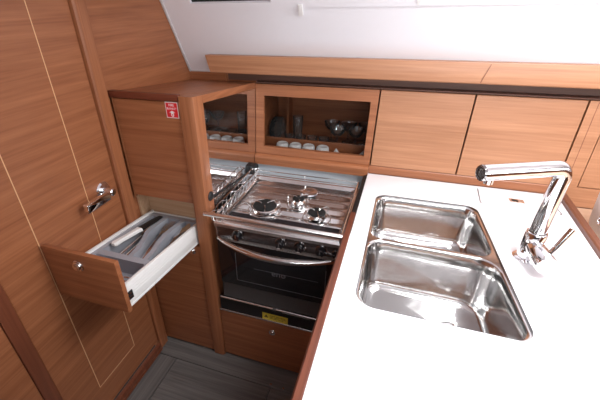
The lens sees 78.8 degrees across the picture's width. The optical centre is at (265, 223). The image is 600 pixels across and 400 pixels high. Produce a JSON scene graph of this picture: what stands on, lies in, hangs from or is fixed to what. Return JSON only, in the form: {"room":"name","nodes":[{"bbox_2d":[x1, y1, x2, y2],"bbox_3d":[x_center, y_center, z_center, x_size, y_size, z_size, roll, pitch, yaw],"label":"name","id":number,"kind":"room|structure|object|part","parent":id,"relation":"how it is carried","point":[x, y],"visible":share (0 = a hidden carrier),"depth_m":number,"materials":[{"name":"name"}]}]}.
{"room":"ship interior","nodes":[
{"label":"ship interior","id":0,"kind":"room"},
{"bbox_2d":[0,0,190,399],"bbox_3d":[-0.942,0.254,0.736,0.050,2.100,3.900,10,34,17],"label":"wall","id":1,"kind":"structure","parent":0,"point":[137,46],"depth_m":1.41,"materials":[{"name":"brown wood"}]},
{"bbox_2d":[0,284,62,399],"bbox_3d":[-0.818,0.106,1.014,0.041,2.050,0.052,10,34,17],"label":"trim","id":2,"kind":"structure","parent":1,"relation":"attached to","point":[11,325],"depth_m":1.20,"materials":[{"name":"brown wood"}]},
{"bbox_2d":[0,0,156,399],"bbox_3d":[-0.693,-0.044,1.246,0.088,1.948,0.548,10,34,17],"label":"door","id":3,"kind":"structure","parent":1,"relation":"in","point":[58,187],"depth_m":1.21,"materials":[{"name":"brown wood"}]},
{"bbox_3d":[-0.627,-0.099,1.368,0.053,0.072,0.174,10,34,17],"label":"handle","id":4,"kind":"part","parent":3,"relation":"part of","materials":[{"name":"silver metal"}]},
{"bbox_2d":[67,0,167,346],"bbox_3d":[-0.604,-0.200,1.494,0.048,2.050,0.060,10,34,17],"label":"trim","id":5,"kind":"structure","parent":1,"relation":"attached to","point":[78,10],"depth_m":1.36,"materials":[{"name":"brown wood"}]},
{"bbox_2d":[115,343,162,399],"bbox_3d":[-1.043,1.368,0.896,0.026,0.045,2.760,10,34,17],"label":"baseboard","id":6,"kind":"structure","parent":1,"relation":"attached to","point":[130,386],"depth_m":1.84,"materials":[{"name":"brown wood"}]},
{"bbox_2d":[160,0,209,71],"bbox_3d":[-0.363,-0.979,1.475,0.200,0.742,0.436,10,34,17],"label":"trim","id":7,"kind":"structure","parent":1,"relation":"attached to","point":[161,1],"depth_m":1.69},
{"bbox_2d":[113,336,298,399],"bbox_3d":[0.738,1.397,0.874,3.600,0.061,4.100,10,34,17],"label":"floor","id":8,"kind":"structure","parent":0,"point":[183,370],"depth_m":1.84,"materials":[{"name":"grey wood"}]},
{"bbox_2d":[41,79,258,354],"bbox_3d":[-0.374,0.078,1.701,0.385,1.350,1.094,10,34,17],"label":"locker","id":9,"kind":"object","parent":8,"relation":"on","point":[183,141],"depth_m":1.47,"materials":[{"name":"brown wood"}]},
{"bbox_3d":[-0.600,0.139,1.155,0.042,0.042,0.014,10,34,17],"label":"drawer knob","id":10,"kind":"part","parent":9,"relation":"part of","materials":[{"name":"metal"}]},
{"bbox_3d":[-0.587,0.181,1.197,0.294,0.211,0.018,10,34,17],"label":"drawer","id":11,"kind":"part","parent":9,"relation":"part of","materials":[{"name":"brown wood"}]},
{"bbox_3d":[-0.493,0.108,1.459,0.278,0.147,0.531,10,34,17],"label":"drawer","id":12,"kind":"part","parent":9,"relation":"part of","materials":[{"name":"white metal"}]},
{"bbox_2d":[91,213,195,281],"bbox_3d":[-0.494,0.108,1.454,0.249,0.122,0.521,10,34,17],"label":"tray","id":13,"kind":"object","parent":9,"relation":"in","point":[130,264],"visible":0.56,"depth_m":1.47,"materials":[{"name":"grey plastic"}]},
{"bbox_2d":[125,241,139,254],"bbox_3d":[-0.516,0.071,1.509,0.020,0.016,0.279,7,33,13],"label":"table knife","id":14,"kind":"object","parent":13,"relation":"in","point":[132,248],"visible":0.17,"depth_m":1.45,"materials":[{"name":"metal"}]},
{"bbox_2d":[119,227,148,253],"bbox_3d":[-0.533,0.068,1.498,0.020,0.012,0.245,8,33,15],"label":"table knife","id":15,"kind":"object","parent":13,"relation":"in","point":[135,240],"visible":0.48,"depth_m":1.47,"materials":[{"name":"metal"}]},
{"bbox_3d":[-0.545,0.086,1.465,0.015,0.010,0.167,8,33,15],"label":"handle","id":16,"kind":"part","parent":15,"relation":"part of","materials":[{"name":"metal"}]},
{"bbox_2d":[111,216,162,245],"bbox_3d":[-0.533,0.025,1.528,0.038,0.040,0.285,12,35,21],"label":"kitchen knife","id":17,"kind":"object","parent":13,"relation":"in","point":[149,223],"visible":1,"depth_m":1.50,"materials":[{"name":"white plastic"}]},
{"bbox_3d":[-0.565,0.054,1.474,0.038,0.032,0.147,14,35,23],"label":"handle","id":18,"kind":"part","parent":17,"relation":"part of","materials":[{"name":"white plastic"}]},
{"bbox_3d":[-0.501,-0.004,1.591,0.036,0.021,0.135,13,35,22],"label":"blade","id":19,"kind":"part","parent":17,"relation":"part of","materials":[{"name":"metal"}]},
{"bbox_2d":[140,223,169,257],"bbox_3d":[-0.458,0.073,1.498,0.020,0.016,0.296,3,32,8],"label":"fork","id":20,"kind":"object","parent":13,"relation":"in","point":[161,231],"visible":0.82,"depth_m":1.51,"materials":[{"name":"metal"}]},
{"bbox_3d":[-0.464,0.097,1.457,0.015,0.013,0.201,3,32,8],"label":"handle","id":21,"kind":"part","parent":20,"relation":"part of","materials":[{"name":"metal"}]},
{"bbox_2d":[142,221,174,258],"bbox_3d":[-0.437,0.067,1.489,0.020,0.016,0.307,4,32,9],"label":"fork","id":22,"kind":"object","parent":13,"relation":"in","point":[166,229],"visible":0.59,"depth_m":1.55,"materials":[{"name":"metal"}]},
{"bbox_2d":[168,227,182,243],"bbox_3d":[-0.394,0.088,1.476,0.028,0.019,0.278,5,33,11],"label":"spoon","id":23,"kind":"object","parent":13,"relation":"in","point":[176,234],"visible":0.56,"depth_m":1.55,"materials":[{"name":"metal"}]},
{"bbox_2d":[161,223,189,251],"bbox_3d":[-0.372,0.067,1.489,0.028,0.018,0.271,8,33,14],"label":"spoon","id":24,"kind":"object","parent":13,"relation":"in","point":[187,226],"visible":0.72,"depth_m":1.54,"materials":[{"name":"metal"}]},
{"bbox_3d":[-0.384,0.086,1.452,0.015,0.011,0.184,8,33,14],"label":"handle","id":25,"kind":"part","parent":24,"relation":"part of","materials":[{"name":"metal"}]},
{"bbox_2d":[180,223,189,233],"bbox_3d":[-0.347,0.024,1.566,0.029,0.009,0.087,10,34,17],"label":"bowl","id":26,"kind":"object","parent":24,"relation":"on","point":[187,226],"depth_m":1.57,"materials":[{"name":"metal"}]},
{"bbox_3d":[-0.433,-0.281,1.437,0.287,0.407,0.018,10,34,17],"label":"door","id":27,"kind":"part","parent":9,"relation":"part of","materials":[{"name":"brown wood"}]},
{"bbox_2d":[165,102,178,117],"bbox_3d":[-0.335,-0.406,1.302,0.046,0.052,0.001,10,34,17],"label":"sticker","id":28,"kind":"object","parent":9,"relation":"attached to","point":[171,108],"depth_m":1.30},
{"bbox_3d":[-0.422,0.366,1.844,0.300,0.688,0.018,10,34,17],"label":"door","id":29,"kind":"part","parent":9,"relation":"part of","materials":[{"name":"brown wood"}]},
{"bbox_3d":[-0.252,0.118,1.635,0.061,1.346,0.068,10,34,17],"label":"corner post","id":30,"kind":"part","parent":9,"relation":"part of","materials":[{"name":"brown wood"}]},
{"bbox_2d":[208,191,213,200],"bbox_3d":[-0.222,-0.112,1.487,0.009,0.040,0.040,10,34,17],"label":"lock","id":31,"kind":"object","parent":9,"relation":"attached to","point":[210,195],"visible":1,"depth_m":1.48,"materials":[{"name":"silver metal"}]},
{"bbox_3d":[-0.143,-0.557,1.529,0.014,0.084,0.529,10,34,17],"label":"rail","id":32,"kind":"part","parent":9,"relation":"part of","materials":[{"name":"brown wood"}]},
{"bbox_3d":[-0.136,-0.346,1.660,0.006,0.521,0.520,10,34,17],"label":"mirror panel","id":33,"kind":"part","parent":9,"relation":"part of","materials":[{"name":"metal"}]},
{"bbox_3d":[-0.060,-0.288,1.882,0.020,0.047,0.088,10,34,17],"label":"gimbal bracket","id":34,"kind":"part","parent":9,"relation":"part of","materials":[{"name":"silver metal"}]},
{"bbox_2d":[257,164,362,188],"bbox_3d":[0.230,-0.059,2.002,0.569,0.535,0.012,10,34,17],"label":"backsplash","id":35,"kind":"structure","parent":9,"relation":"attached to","point":[338,176],"depth_m":1.87,"materials":[{"name":"silver metal"}]},
{"bbox_2d":[220,294,316,372],"bbox_3d":[0.131,0.431,1.984,0.550,0.428,0.570,10,34,17],"label":"drawer","id":36,"kind":"object","parent":8,"relation":"on","point":[275,338],"visible":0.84,"depth_m":1.77,"materials":[{"name":"brown wood"}]},
{"bbox_2d":[203,168,358,320],"bbox_3d":[0.096,0.087,1.676,0.557,0.484,0.540,10,34,17],"label":"stove","id":37,"kind":"object","parent":36,"relation":"on","point":[279,239],"visible":0.98,"depth_m":1.54,"materials":[{"name":"metal"}]},
{"bbox_3d":[-0.117,0.054,1.480,0.046,0.046,0.025,10,34,17],"label":"control knob","id":38,"kind":"part","parent":37,"relation":"part of","materials":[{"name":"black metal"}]},
{"bbox_3d":[-0.002,-0.066,1.574,0.112,0.020,0.112,10,34,17],"label":"burner","id":39,"kind":"part","parent":37,"relation":"part of","materials":[{"name":"metal"}]},
{"bbox_3d":[0.052,0.339,1.626,0.522,0.088,0.020,10,34,17],"label":"panel","id":40,"kind":"part","parent":37,"relation":"part of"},
{"bbox_3d":[0.013,0.004,1.374,0.554,0.019,0.019,10,34,17],"label":"rail","id":41,"kind":"part","parent":37,"relation":"part of","materials":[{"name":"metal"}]},
{"bbox_3d":[0.046,0.204,1.536,0.522,0.232,0.021,10,34,17],"label":"oven door","id":42,"kind":"part","parent":37,"relation":"part of","materials":[{"name":"black glass"}]},
{"bbox_3d":[0.031,0.126,1.435,0.508,0.036,0.075,10,34,17],"label":"door handle","id":43,"kind":"part","parent":37,"relation":"part of","materials":[{"name":"metal"}]},
{"bbox_3d":[0.040,0.068,1.441,0.524,0.092,0.028,10,34,17],"label":"control panel","id":44,"kind":"part","parent":37,"relation":"part of","materials":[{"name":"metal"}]},
{"bbox_3d":[0.056,0.084,1.426,0.043,0.043,0.025,10,34,17],"label":"control knob","id":45,"kind":"part","parent":37,"relation":"part of","materials":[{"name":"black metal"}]},
{"bbox_3d":[0.145,-0.093,1.603,0.068,0.028,0.068,10,34,17],"label":"burner","id":46,"kind":"part","parent":37,"relation":"part of","materials":[{"name":"metal"}]},
{"bbox_3d":[0.130,0.097,1.402,0.043,0.043,0.025,10,34,17],"label":"control knob","id":47,"kind":"part","parent":37,"relation":"part of","materials":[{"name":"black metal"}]},
{"bbox_3d":[0.212,-0.032,1.504,0.084,0.026,0.084,10,34,17],"label":"burner","id":48,"kind":"part","parent":37,"relation":"part of","materials":[{"name":"metal"}]},
{"bbox_3d":[0.208,0.110,1.377,0.043,0.043,0.025,10,34,17],"label":"control knob","id":49,"kind":"part","parent":37,"relation":"part of","materials":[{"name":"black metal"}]},
{"bbox_2d":[350,175,366,232],"bbox_3d":[0.580,0.630,1.202,0.804,0.900,1.690,10,34,17],"label":"base cabinet","id":50,"kind":"object","parent":8,"relation":"on","point":[362,185],"visible":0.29,"depth_m":1.56,"materials":[{"name":"brown wood"}]},
{"bbox_2d":[290,173,599,399],"bbox_3d":[0.570,0.260,0.963,0.824,0.058,1.717,10,34,17],"label":"countertop","id":51,"kind":"structure","parent":50,"relation":"on","point":[355,350],"depth_m":0.92,"materials":[{"name":"white plastic"}]},
{"bbox_3d":[0.125,0.304,0.928,0.024,0.040,1.316,10,34,17],"label":"edge trim","id":52,"kind":"part","parent":51,"relation":"part of","materials":[{"name":"brown wood"}]},
{"bbox_2d":[255,152,547,192],"bbox_3d":[0.581,-0.244,1.724,1.334,0.050,0.058,10,34,17],"label":"trim","id":53,"kind":"structure","parent":51,"relation":"on","point":[260,158],"depth_m":1.73,"materials":[{"name":"brown wood"}]},
{"bbox_2d":[356,195,533,340],"bbox_3d":[0.574,0.176,1.285,0.444,0.219,0.698,10,34,17],"label":"double sink","id":54,"kind":"object","parent":51,"relation":"in","point":[439,262],"visible":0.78,"depth_m":1.28,"materials":[{"name":"metal"}]},
{"bbox_2d":[370,197,492,255],"bbox_3d":[0.617,0.077,1.423,0.400,0.189,0.337,10,34,17],"label":"basin","id":55,"kind":"object","parent":54,"relation":"in","point":[399,226],"depth_m":1.51,"materials":[{"name":"metal"}]},
{"bbox_2d":[357,240,529,340],"bbox_3d":[0.516,0.264,1.151,0.433,0.214,0.348,10,34,17],"label":"basin","id":56,"kind":"object","parent":54,"relation":"in","point":[452,288],"depth_m":1.25,"materials":[{"name":"metal"}]},
{"bbox_3d":[1.033,-0.091,1.501,0.273,0.015,0.171,10,34,17],"label":"bin lid","id":57,"kind":"part","parent":51,"relation":"part of","materials":[{"name":"white"}]},
{"bbox_2d":[475,160,575,273],"bbox_3d":[0.740,-0.002,1.041,0.290,0.335,0.154,-6,32,-7],"label":"faucet","id":58,"kind":"object","parent":51,"relation":"on","point":[532,250],"visible":1,"depth_m":1.04,"materials":[{"name":"silver metal"}]},
{"bbox_3d":[0.728,-0.066,1.052,0.266,0.237,0.046,-4,32,-4],"label":"spout","id":59,"kind":"part","parent":58,"relation":"part of","materials":[{"name":"silver metal"}]},
{"bbox_3d":[0.848,0.055,1.043,0.054,0.091,0.017,-7,32,-8],"label":"lever","id":60,"kind":"part","parent":58,"relation":"part of","materials":[{"name":"silver metal"}]},
{"bbox_3d":[0.945,0.325,0.844,0.026,0.058,1.717,10,34,17],"label":"fiddle trim","id":61,"kind":"part","parent":51,"relation":"part of","materials":[{"name":"brown wood"}]},
{"bbox_2d":[577,208,592,223],"bbox_3d":[1.641,0.256,1.015,1.154,0.034,0.888,10,34,17],"label":"shelf","id":62,"kind":"object","parent":50,"relation":"attached to","point":[586,213],"visible":0.02,"depth_m":1.48,"materials":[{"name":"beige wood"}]},
{"bbox_2d":[589,192,599,238],"bbox_3d":[1.186,0.002,1.219,0.028,0.200,0.361,10,34,17],"label":"panel","id":63,"kind":"object","parent":62,"relation":"on","point":[594,221],"visible":0.86,"depth_m":1.34,"materials":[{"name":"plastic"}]},
{"bbox_2d":[162,0,599,70],"bbox_3d":[1.190,-0.714,0.983,3.499,0.735,0.426,10,34,17],"label":"wall","id":64,"kind":"structure","parent":0,"point":[557,32],"depth_m":1.38,"materials":[{"name":"white paint"}]},
{"bbox_2d":[190,71,228,80],"bbox_3d":[-0.285,-0.768,1.836,0.201,0.095,0.039,10,34,17],"label":"trim","id":65,"kind":"structure","parent":64,"relation":"attached to","point":[197,75],"depth_m":1.83,"materials":[{"name":"brown wood"}]},
{"bbox_2d":[298,4,303,15],"bbox_3d":[0.136,-0.825,1.403,0.018,0.044,0.030,10,34,17],"label":"clip","id":66,"kind":"object","parent":64,"relation":"attached to","point":[300,6],"visible":1,"depth_m":1.40,"materials":[{"name":"white plastic"}]},
{"bbox_2d":[179,0,599,8],"bbox_3d":[1.162,-0.753,0.884,3.305,0.368,0.210,10,34,17],"label":"window","id":67,"kind":"structure","parent":64,"relation":"in","point":[185,4],"depth_m":1.33,"materials":[{"name":"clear glass"}]},
{"bbox_3d":[-0.174,-0.994,1.317,0.355,0.323,0.183,10,34,17],"label":"pane","id":68,"kind":"part","parent":67,"relation":"part of","materials":[{"name":"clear glass"}]},
{"bbox_2d":[205,54,599,88],"bbox_3d":[1.075,-0.537,1.310,2.852,0.076,0.081,10,34,17],"label":"trim","id":69,"kind":"structure","parent":64,"relation":"attached to","point":[561,75],"depth_m":1.42,"materials":[{"name":"brown wood"}]},
{"bbox_2d":[228,73,599,99],"bbox_3d":[1.121,-0.526,1.381,2.803,0.084,0.056,10,34,17],"label":"trim","id":70,"kind":"structure","parent":64,"relation":"attached to","point":[508,90],"depth_m":1.53,"materials":[{"name":"brown wood"}]},
{"bbox_2d":[229,79,591,208],"bbox_3d":[1.368,-0.147,1.940,3.550,1.400,0.060,10,34,17],"label":"wall","id":71,"kind":"structure","parent":0,"point":[229,79],"depth_m":2.04,"materials":[{"name":"brown wood"}]},
{"bbox_2d":[256,83,381,164],"bbox_3d":[0.278,-0.555,1.865,0.578,0.339,0.344,10,34,17],"label":"locker","id":72,"kind":"object","parent":71,"relation":"attached to","point":[317,104],"visible":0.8,"depth_m":1.88,"materials":[{"name":"brown wood"}]},
{"bbox_2d":[269,116,277,135],"bbox_3d":[0.053,-0.524,2.000,0.017,0.128,0.128,17,37,27],"label":"glass plate","id":73,"kind":"object","parent":72,"relation":"in","point":[272,120],"visible":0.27,"depth_m":1.97,"materials":[{"name":"clear glass"}]},
{"bbox_2d":[272,116,279,136],"bbox_3d":[0.065,-0.522,1.996,0.017,0.128,0.128,17,37,27],"label":"glass plate","id":74,"kind":"object","parent":72,"relation":"in","point":[276,118],"visible":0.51,"depth_m":1.97,"materials":[{"name":"clear glass"}]},
{"bbox_2d":[274,117,284,136],"bbox_3d":[0.077,-0.520,1.992,0.017,0.128,0.128,17,37,27],"label":"glass plate","id":75,"kind":"object","parent":72,"relation":"in","point":[278,124],"visible":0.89,"depth_m":1.99,"materials":[{"name":"glass"}]},
{"bbox_2d":[276,141,288,146],"bbox_3d":[0.089,-0.407,1.906,0.065,0.037,0.065,10,34,17],"label":"cup","id":76,"kind":"object","parent":72,"relation":"in","point":[280,143],"visible":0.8,"depth_m":1.89,"materials":[{"name":"white ceramic"}]},
{"bbox_2d":[289,142,301,148],"bbox_3d":[0.155,-0.396,1.885,0.065,0.037,0.065,10,34,17],"label":"cup","id":77,"kind":"object","parent":72,"relation":"in","point":[293,144],"visible":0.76,"depth_m":1.87,"materials":[{"name":"white ceramic"}]},
{"bbox_2d":[293,115,302,138],"bbox_3d":[0.177,-0.520,1.989,0.056,0.135,0.056,10,34,17],"label":"glass","id":78,"kind":"object","parent":72,"relation":"in","point":[302,115],"visible":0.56,"depth_m":1.97,"materials":[{"name":"clear glass"}]},
{"bbox_2d":[302,143,314,149],"bbox_3d":[0.221,-0.385,1.864,0.065,0.037,0.065,10,34,17],"label":"cup","id":79,"kind":"object","parent":72,"relation":"in","point":[308,145],"visible":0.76,"depth_m":1.84,"materials":[{"name":"white ceramic"}]},
{"bbox_2d":[316,145,328,150],"bbox_3d":[0.290,-0.373,1.843,0.065,0.037,0.065,10,34,17],"label":"cup","id":80,"kind":"object","parent":72,"relation":"in","point":[319,147],"visible":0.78,"depth_m":1.82,"materials":[{"name":"white ceramic"}]},
{"bbox_2d":[325,120,339,141],"bbox_3d":[0.361,-0.503,1.981,0.084,0.108,0.084,10,34,17],"label":"wine glass","id":81,"kind":"object","parent":72,"relation":"in","point":[326,123],"visible":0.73,"depth_m":1.97,"materials":[{"name":"clear glass"}]},
{"bbox_3d":[0.362,-0.482,1.994,0.064,0.058,0.064,10,34,17],"label":"stem","id":82,"kind":"part","parent":81,"relation":"part of","materials":[{"name":"clear glass"}]},
{"bbox_2d":[325,120,339,129],"bbox_3d":[0.360,-0.528,1.966,0.084,0.050,0.084,10,34,17],"label":"bowl","id":83,"kind":"object","parent":81,"relation":"on","point":[326,124],"depth_m":1.95,"materials":[{"name":"clear glass"}]},
{"bbox_2d":[330,126,345,141],"bbox_3d":[0.373,-0.448,1.892,0.084,0.108,0.084,10,34,17],"label":"wine glass","id":84,"kind":"object","parent":72,"relation":"in","point":[331,129],"visible":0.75,"depth_m":1.86,"materials":[{"name":"clear glass"}]},
{"bbox_2d":[330,126,345,136],"bbox_3d":[0.373,-0.473,1.877,0.084,0.050,0.084,10,34,17],"label":"bowl","id":85,"kind":"object","parent":84,"relation":"on","point":[332,131],"depth_m":1.86,"materials":[{"name":"glass"}]},
{"bbox_2d":[341,121,356,143],"bbox_3d":[0.446,-0.489,1.954,0.084,0.108,0.084,10,34,17],"label":"wine glass","id":86,"kind":"object","parent":72,"relation":"in","point":[343,125],"visible":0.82,"depth_m":1.95,"materials":[{"name":"clear glass"}]},
{"bbox_3d":[0.446,-0.468,1.967,0.064,0.058,0.064,10,34,17],"label":"stem","id":87,"kind":"part","parent":86,"relation":"part of","materials":[{"name":"clear glass"}]},
{"bbox_2d":[341,121,356,131],"bbox_3d":[0.445,-0.513,1.939,0.084,0.050,0.084,10,34,17],"label":"bowl","id":88,"kind":"object","parent":86,"relation":"on","point":[354,126],"depth_m":1.92,"materials":[{"name":"clear glass"}]},
{"bbox_2d":[348,127,364,143],"bbox_3d":[0.461,-0.433,1.865,0.084,0.108,0.084,10,34,17],"label":"wine glass","id":89,"kind":"object","parent":72,"relation":"in","point":[349,130],"visible":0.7,"depth_m":1.83,"materials":[{"name":"clear glass"}]},
{"bbox_2d":[358,123,366,144],"bbox_3d":[0.530,-0.474,1.927,0.084,0.108,0.084,10,34,17],"label":"wine glass","id":90,"kind":"object","parent":72,"relation":"in","point":[360,126],"visible":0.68,"depth_m":1.93,"materials":[{"name":"clear glass"}]},
{"bbox_2d":[371,89,475,173],"bbox_3d":[0.728,-0.478,1.723,0.371,0.338,0.344,10,34,17],"label":"locker","id":91,"kind":"object","parent":71,"relation":"attached to","point":[415,130],"visible":0.96,"depth_m":1.59,"materials":[{"name":"brown wood"}]},
{"bbox_2d":[456,94,588,184],"bbox_3d":[1.081,-0.417,1.611,0.376,0.338,0.344,10,34,17],"label":"locker","id":92,"kind":"object","parent":71,"relation":"attached to","point":[500,128],"visible":0.72,"depth_m":1.47,"materials":[{"name":"brown wood"}]},
{"bbox_2d":[565,99,599,208],"bbox_3d":[1.825,-0.254,1.393,1.198,0.417,0.350,10,34,17],"label":"locker","id":93,"kind":"object","parent":71,"relation":"attached to","point":[583,156],"visible":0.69,"depth_m":1.44,"materials":[{"name":"brown wood"}]},
{"bbox_3d":[1.619,-0.224,1.313,0.722,0.289,0.037,10,34,17],"label":"door","id":94,"kind":"part","parent":93,"relation":"part of","materials":[{"name":"brown wood"}]}
]}

